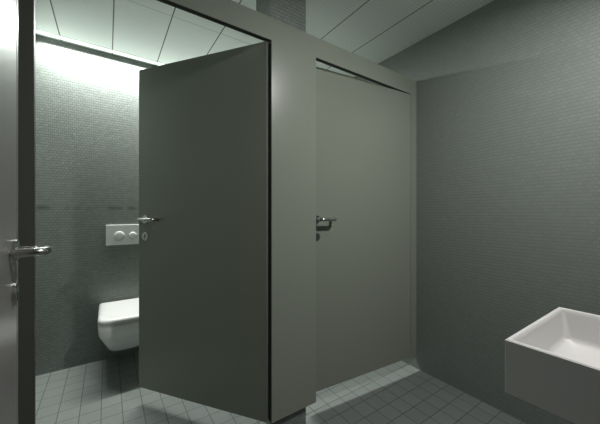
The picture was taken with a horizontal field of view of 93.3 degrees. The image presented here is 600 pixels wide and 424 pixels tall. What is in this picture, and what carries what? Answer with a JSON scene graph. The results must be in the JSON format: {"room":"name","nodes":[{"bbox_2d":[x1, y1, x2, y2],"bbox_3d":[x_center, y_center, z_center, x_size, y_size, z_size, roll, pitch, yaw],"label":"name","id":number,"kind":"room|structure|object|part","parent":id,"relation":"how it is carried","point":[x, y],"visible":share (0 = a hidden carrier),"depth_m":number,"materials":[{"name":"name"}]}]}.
{"room":"public restroom","nodes":[
{"label":"public restroom","id":0,"kind":"room"},
{"bbox_2d":[35,34,154,375],"bbox_3d":[-0.977,-0.050,2.792,2.640,2.500,0.120,0,0,-34],"label":"wall","id":1,"kind":"structure","parent":0,"point":[87,99],"depth_m":2.21,"materials":[{"name":"tile"}]},
{"bbox_2d":[98,298,138,350],"bbox_3d":[-1.331,0.879,2.178,0.364,0.298,0.495,0,0,-34],"label":"toilet","id":2,"kind":"object","parent":1,"relation":"attached to","point":[118,321],"visible":0.7,"depth_m":2.00,"materials":[{"name":"white ceramic"}]},
{"bbox_3d":[-1.321,0.776,2.165,0.360,0.011,0.450,0,0,-34],"label":"seat","id":3,"kind":"part","parent":2,"relation":"part of","materials":[{"name":"white plastic"}]},
{"bbox_3d":[-1.325,0.750,2.170,0.364,0.040,0.476,0,0,-34],"label":"lid","id":4,"kind":"part","parent":2,"relation":"part of","materials":[{"name":"white plastic"}]},
{"bbox_3d":[-1.332,0.905,2.181,0.360,0.246,0.489,0,0,-34],"label":"bowl","id":5,"kind":"part","parent":2,"relation":"part of","materials":[{"name":"white ceramic"}]},
{"bbox_2d":[106,224,138,245],"bbox_3d":[-1.476,0.190,2.368,0.246,0.168,0.018,0,0,-34],"label":"flush plate","id":6,"kind":"object","parent":1,"relation":"attached to","point":[115,234],"visible":0.97,"depth_m":2.36,"materials":[{"name":"white plastic"}]},
{"bbox_2d":[35,0,493,76],"bbox_3d":[0.210,-1.350,1.048,2.640,0.100,4.338,0,0,-34],"label":"ceiling","id":7,"kind":"structure","parent":0,"point":[375,31],"depth_m":1.96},
{"bbox_2d":[35,29,163,64],"bbox_3d":[-0.908,-1.293,2.692,2.380,0.012,0.036,0,0,-34],"label":"recessed light","id":8,"kind":"object","parent":7,"relation":"in","point":[36,30],"visible":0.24,"depth_m":2.22,"materials":[{"name":"white"}]},
{"bbox_2d":[35,351,525,423],"bbox_3d":[0.210,1.250,1.048,2.640,0.100,4.338,0,0,-34],"label":"floor","id":9,"kind":"structure","parent":0,"point":[107,391],"depth_m":1.78,"materials":[{"name":"tile"}]},
{"bbox_2d":[0,0,51,423],"bbox_3d":[-0.391,0.137,0.328,0.119,2.114,0.946,0,0,-39],"label":"door","id":10,"kind":"structure","parent":9,"relation":"on","point":[11,251],"depth_m":0.60,"materials":[{"name":"grey laminate"}]},
{"bbox_3d":[-0.608,0.089,0.643,0.067,0.019,0.075,0,0,-39],"label":"handle","id":11,"kind":"part","parent":10,"relation":"part of","materials":[{"name":"metal"}]},
{"bbox_2d":[18,0,415,423],"bbox_3d":[-0.105,0.097,1.511,2.398,2.206,0.028,0,0,-34],"label":"wall","id":12,"kind":"structure","parent":9,"relation":"on","point":[294,53],"depth_m":1.51,"materials":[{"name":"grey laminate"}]},
{"bbox_3d":[-1.002,0.155,0.901,0.229,2.090,0.028,0,0,-34],"label":"post","id":13,"kind":"part","parent":12,"relation":"part of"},
{"bbox_2d":[137,41,268,422],"bbox_3d":[-0.582,0.103,1.632,0.895,1.981,0.165,0,0,20],"label":"door","id":14,"kind":"structure","parent":12,"relation":"in","point":[203,219],"depth_m":1.60,"materials":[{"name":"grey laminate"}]},
{"bbox_3d":[-0.917,0.045,1.701,0.129,0.021,0.067,0,0,20],"label":"door handle","id":15,"kind":"part","parent":14,"relation":"part of","materials":[{"name":"metal"}]},
{"bbox_3d":[-0.105,0.044,1.511,2.398,2.100,0.028,0,0,-34],"label":"panel","id":16,"kind":"part","parent":12,"relation":"part of","materials":[{"name":"grey laminate"}]},
{"bbox_2d":[316,66,410,391],"bbox_3d":[0.440,0.104,1.928,0.900,1.980,0.165,0,0,-29],"label":"door","id":17,"kind":"structure","parent":12,"relation":"in","point":[363,128],"depth_m":1.90,"materials":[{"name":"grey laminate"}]},
{"bbox_3d":[0.162,0.045,1.716,0.129,0.021,0.067,0,0,-29],"label":"door handle","id":18,"kind":"part","parent":17,"relation":"part of","materials":[{"name":"metal"}]},
{"bbox_2d":[256,0,305,423],"bbox_3d":[-0.110,-0.050,1.629,0.230,2.500,0.172,0,0,-34],"label":"wall pier","id":19,"kind":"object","parent":9,"relation":"on","point":[292,13],"visible":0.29,"depth_m":1.57,"materials":[{"name":"paint"}]},
{"bbox_2d":[354,0,599,423],"bbox_3d":[1.285,-0.050,1.708,0.120,2.500,4.218,0,0,-34],"label":"wall","id":20,"kind":"structure","parent":0,"point":[508,91],"depth_m":1.69,"materials":[{"name":"tile"}]},
{"bbox_3d":[0.710,-0.050,0.313,2.400,2.500,0.120,0,0,-34],"label":"wall","id":21,"kind":"structure","parent":0,"visible":0},
{"bbox_2d":[505,307,599,423],"bbox_3d":[0.875,0.511,0.746,0.474,0.322,0.408,0,0,-34],"label":"washbasin","id":22,"kind":"object","parent":21,"relation":"attached to","point":[552,364],"visible":1,"depth_m":0.74,"materials":[{"name":"white ceramic"}]}
]}

